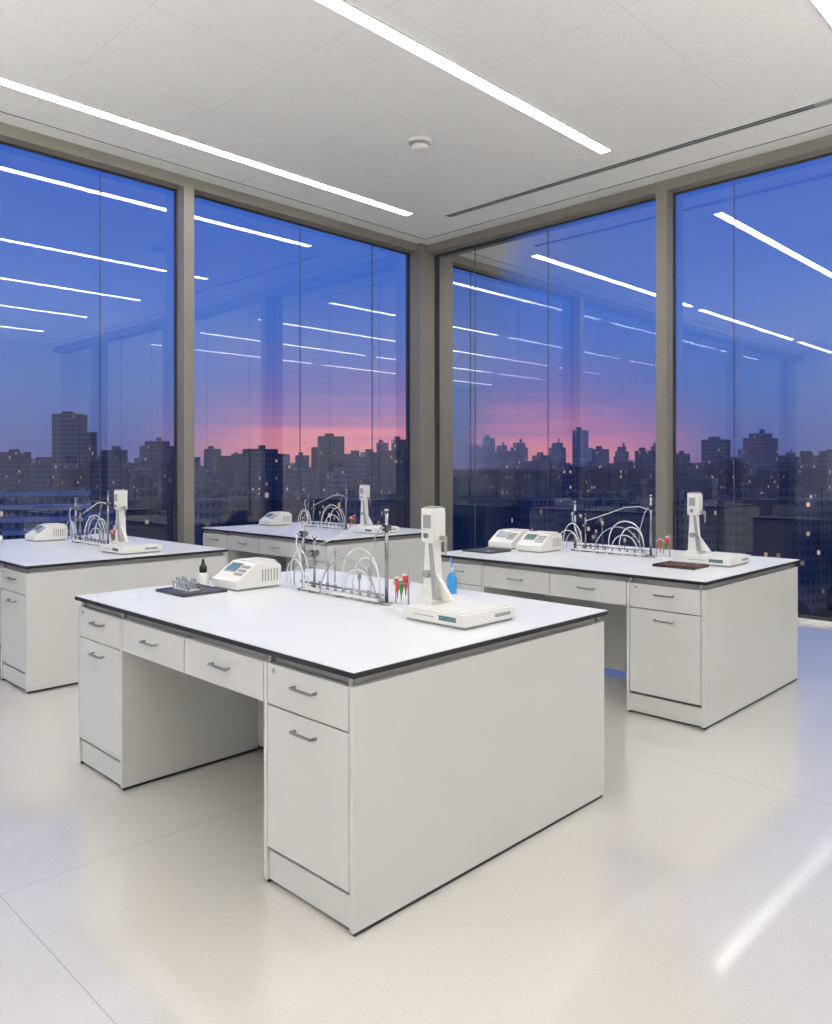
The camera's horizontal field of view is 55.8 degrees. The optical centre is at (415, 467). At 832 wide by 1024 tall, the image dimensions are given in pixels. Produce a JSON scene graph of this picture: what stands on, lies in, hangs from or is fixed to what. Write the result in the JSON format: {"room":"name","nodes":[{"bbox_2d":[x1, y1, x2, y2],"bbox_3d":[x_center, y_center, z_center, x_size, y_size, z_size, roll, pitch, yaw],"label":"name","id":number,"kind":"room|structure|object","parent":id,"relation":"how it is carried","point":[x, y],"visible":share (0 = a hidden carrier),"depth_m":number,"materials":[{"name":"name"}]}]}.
{"room":"science laboratory","nodes":[
{"label":"science laboratory","id":0,"kind":"room"},
{"bbox_2d":[0,122,434,544],"bbox_3d":[-5.432,-0.870,6.159,0.300,4.910,16.200,0,0,44],"label":"window","id":1,"kind":"structure","parent":0,"point":[420,265],"depth_m":9.38,"materials":[{"name":"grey metal"}]},
{"bbox_2d":[0,623,831,1023],"bbox_3d":[-0.522,1.735,1.239,14.280,0.300,16.440,0,0,44],"label":"floor","id":2,"kind":"structure","parent":0,"point":[697,887],"depth_m":2.86,"materials":[{"name":"tile"}]},
{"bbox_2d":[0,533,227,693],"bbox_3d":[-2.971,1.135,6.856,2.272,0.900,1.660,0,0,44],"label":"lab bench","id":3,"kind":"object","parent":2,"relation":"on","point":[40,582],"visible":0.68,"depth_m":5.75,"materials":[{"name":"laminate"}]},
{"bbox_2d":[0,530,2,542],"bbox_3d":[-3.830,0.610,7.208,0.064,0.150,0.064,0,0,44],"label":"bottle","id":4,"kind":"object","parent":3,"relation":"on","point":[1,536],"visible":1,"depth_m":7.20,"materials":[{"name":"white plastic"}]},
{"bbox_2d":[25,523,67,541],"bbox_3d":[-3.511,0.609,7.455,0.251,0.153,0.300,0,0,44],"label":"instrument","id":5,"kind":"object","parent":3,"relation":"on","point":[45,531],"visible":0.95,"depth_m":7.39,"materials":[{"name":"white plastic"}]},
{"bbox_2d":[64,492,115,545],"bbox_3d":[-2.933,0.445,7.042,1.045,0.480,0.114,0,0,44],"label":"apparatus","id":6,"kind":"object","parent":3,"relation":"on","point":[100,541],"visible":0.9,"depth_m":7.01,"materials":[{"name":"metal"}]},
{"bbox_2d":[101,489,162,554],"bbox_3d":[-2.323,0.431,6.409,0.372,0.508,0.352,0,0,44],"label":"stand","id":7,"kind":"object","parent":3,"relation":"on","point":[121,545],"visible":1,"depth_m":6.42,"materials":[{"name":"white plastic"}]},
{"bbox_2d":[201,521,440,583],"bbox_3d":[-1.082,1.135,8.786,2.272,0.900,1.660,0,0,44],"label":"lab bench","id":8,"kind":"object","parent":2,"relation":"on","point":[406,550],"visible":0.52,"depth_m":8.16,"materials":[{"name":"laminate"}]},
{"bbox_2d":[259,511,291,525],"bbox_3d":[-1.693,0.609,9.454,0.251,0.153,0.300,0,0,44],"label":"instrument","id":9,"kind":"object","parent":8,"relation":"on","point":[278,518],"visible":1,"depth_m":9.39,"materials":[{"name":"white plastic"}]},
{"bbox_2d":[298,486,355,529],"bbox_3d":[-1.044,0.445,8.971,1.045,0.480,0.114,0,0,44],"label":"apparatus","id":10,"kind":"object","parent":8,"relation":"on","point":[345,495],"visible":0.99,"depth_m":8.91,"materials":[{"name":"metal"}]},
{"bbox_2d":[351,484,398,533],"bbox_3d":[-0.434,0.431,8.338,0.372,0.508,0.352,0,0,44],"label":"stand","id":11,"kind":"object","parent":8,"relation":"on","point":[365,520],"visible":0.96,"depth_m":8.36,"materials":[{"name":"white plastic"}]},
{"bbox_2d":[75,568,607,936],"bbox_3d":[-0.452,1.135,3.998,2.272,0.900,1.660,0,0,44],"label":"lab bench","id":12,"kind":"object","parent":2,"relation":"on","point":[403,757],"visible":0.82,"depth_m":3.20,"materials":[{"name":"laminate"}]},
{"bbox_2d":[155,584,226,597],"bbox_3d":[-1.244,0.677,4.346,0.300,0.016,0.270,0,0,44],"label":"tray","id":13,"kind":"object","parent":12,"relation":"on","point":[204,589],"visible":0.79,"depth_m":4.30,"materials":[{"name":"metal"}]},
{"bbox_2d":[173,576,199,590],"bbox_3d":[-1.283,0.645,4.385,0.170,0.063,0.070,0,0,44],"label":"test tube rack","id":14,"kind":"object","parent":13,"relation":"on","point":[184,583],"visible":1,"depth_m":4.37,"materials":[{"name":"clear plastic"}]},
{"bbox_2d":[197,559,208,584],"bbox_3d":[-1.250,0.610,4.612,0.064,0.150,0.064,0,0,44],"label":"bottle","id":15,"kind":"object","parent":13,"relation":"on","point":[202,577],"visible":0.91,"depth_m":4.59,"materials":[{"name":"white plastic"}]},
{"bbox_2d":[212,557,280,591],"bbox_3d":[-0.977,0.609,4.526,0.251,0.153,0.300,0,0,44],"label":"instrument","id":16,"kind":"object","parent":12,"relation":"on","point":[243,574],"visible":0.98,"depth_m":4.46,"materials":[{"name":"white plastic"}]},
{"bbox_2d":[286,509,410,607],"bbox_3d":[-0.414,0.445,4.181,1.042,0.480,0.113,0,0,44],"label":"apparatus","id":17,"kind":"object","parent":12,"relation":"on","point":[400,584],"visible":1,"depth_m":4.12,"materials":[{"name":"metal"}]},
{"bbox_2d":[447,557,456,593],"bbox_3d":[0.188,0.585,4.277,0.059,0.201,0.080,0,0,44],"label":"wash bottle","id":18,"kind":"object","parent":12,"relation":"on","point":[451,578],"visible":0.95,"depth_m":4.27,"materials":[{"name":"blue plastic"}]},
{"bbox_2d":[403,506,515,629],"bbox_3d":[0.196,0.431,3.550,0.372,0.508,0.352,0,0,44],"label":"laboratory stirrer","id":19,"kind":"object","parent":12,"relation":"on","point":[437,606],"visible":1,"depth_m":3.56,"materials":[{"name":"white plastic"}]},
{"bbox_2d":[441,541,800,729],"bbox_3d":[1.499,1.135,6.090,2.272,0.900,1.660,0,0,44],"label":"lab bench","id":20,"kind":"object","parent":2,"relation":"on","point":[699,647],"visible":0.65,"depth_m":5.17,"materials":[{"name":"laminate"}]},
{"bbox_2d":[462,547,510,553],"bbox_3d":[0.580,0.677,6.452,0.300,0.016,0.270,0,0,44],"label":"tray","id":21,"kind":"object","parent":20,"relation":"on","point":[485,550],"visible":1,"depth_m":6.44,"materials":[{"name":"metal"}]},
{"bbox_2d":[488,528,531,549],"bbox_3d":[0.817,0.609,6.772,0.251,0.153,0.300,0,0,44],"label":"instrument","id":22,"kind":"object","parent":20,"relation":"on","point":[508,538],"visible":0.64,"depth_m":6.70,"materials":[{"name":"white plastic"}]},
{"bbox_2d":[516,531,561,552],"bbox_3d":[1.018,0.609,6.491,0.251,0.153,0.300,0,0,44],"label":"instrument","id":23,"kind":"object","parent":20,"relation":"on","point":[534,541],"visible":1,"depth_m":6.42,"materials":[{"name":"white plastic"}]},
{"bbox_2d":[560,495,671,558],"bbox_3d":[1.537,0.445,6.274,1.042,0.480,0.113,0,0,44],"label":"apparatus","id":24,"kind":"object","parent":20,"relation":"on","point":[650,507],"visible":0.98,"depth_m":6.21,"materials":[{"name":"metal"}]},
{"bbox_2d":[652,561,708,569],"bbox_3d":[1.838,0.672,5.450,0.300,0.025,0.240,0,0,44],"label":"tray","id":25,"kind":"object","parent":20,"relation":"on","point":[667,564],"visible":1,"depth_m":5.40,"materials":[{"name":"brown plastic"}]},
{"bbox_2d":[679,492,749,566],"bbox_3d":[2.147,0.431,5.643,0.372,0.508,0.352,0,0,44],"label":"stand","id":26,"kind":"object","parent":20,"relation":"on","point":[698,551],"visible":0.99,"depth_m":5.66,"materials":[{"name":"white plastic"}]},
{"bbox_2d":[0,0,831,238],"bbox_3d":[-0.522,-3.475,1.239,14.280,0.300,16.440,0,0,44],"label":"ceiling","id":27,"kind":"structure","parent":0,"point":[300,87],"depth_m":6.81,"materials":[{"name":"white paint"}]},
{"bbox_2d":[0,76,413,215],"bbox_3d":[-1.986,-3.319,8.334,0.144,0.012,5.454,0,0,44],"label":"ceiling light","id":28,"kind":"object","parent":27,"relation":"attached to","point":[6,82],"depth_m":7.95,"materials":[{"name":"white plastic"}]},
{"bbox_2d":[0,111,434,244],"bbox_3d":[-5.373,-3.319,5.933,0.220,0.012,15.960,0,0,44],"label":"trim","id":29,"kind":"structure","parent":27,"relation":"attached to","point":[7,118],"depth_m":8.83,"materials":[{"name":"grey metal"}]},
{"bbox_2d":[408,135,430,152],"bbox_3d":[0.037,-3.269,7.956,0.240,0.112,0.240,0,0,44],"label":"smoke detector","id":30,"kind":"object","parent":27,"relation":"attached to","point":[418,143],"visible":1,"depth_m":7.89,"materials":[{"name":"white plastic"}]},
{"bbox_2d":[313,0,612,154],"bbox_3d":[0.093,-3.319,6.298,0.144,0.012,5.454,0,0,44],"label":"ceiling light","id":31,"kind":"object","parent":27,"relation":"attached to","point":[343,8],"depth_m":6.52,"materials":[{"name":"white plastic"}]},
{"bbox_2d":[426,124,831,242],"bbox_3d":[5.065,-3.319,6.727,13.575,0.012,0.220,0,0,44],"label":"trim","id":32,"kind":"structure","parent":27,"relation":"attached to","point":[820,132],"depth_m":9.02,"materials":[{"name":"grey metal"}]},
{"bbox_2d":[444,96,831,217],"bbox_3d":[2.183,-3.319,8.625,4.950,0.012,0.140,0,0,44],"label":"air vent","id":33,"kind":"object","parent":27,"relation":"attached to","point":[827,101],"depth_m":8.27,"materials":[{"name":"grey plastic"}]},
{"bbox_2d":[809,0,831,27],"bbox_3d":[1.886,-3.319,4.542,0.144,0.012,5.454,0,0,44],"label":"ceiling light","id":34,"kind":"object","parent":27,"relation":"attached to","point":[824,7],"depth_m":5.67,"materials":[{"name":"white plastic"}]},
{"bbox_2d":[428,135,831,626],"bbox_3d":[5.167,-0.870,6.949,13.740,4.910,0.240,0,0,44],"label":"window","id":35,"kind":"structure","parent":0,"point":[479,275],"depth_m":11.00,"materials":[{"name":"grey metal"}]},
{"label":"outside","id":36,"kind":"structure","parent":0,"visible":0},
{"bbox_2d":[0,411,831,617],"bbox_3d":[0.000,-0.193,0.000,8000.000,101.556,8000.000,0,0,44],"label":"city skyline","id":37,"kind":"object","parent":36,"point":[783,503],"visible":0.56,"depth_m":409.56,"materials":[{"name":"grey concrete"}]}
]}

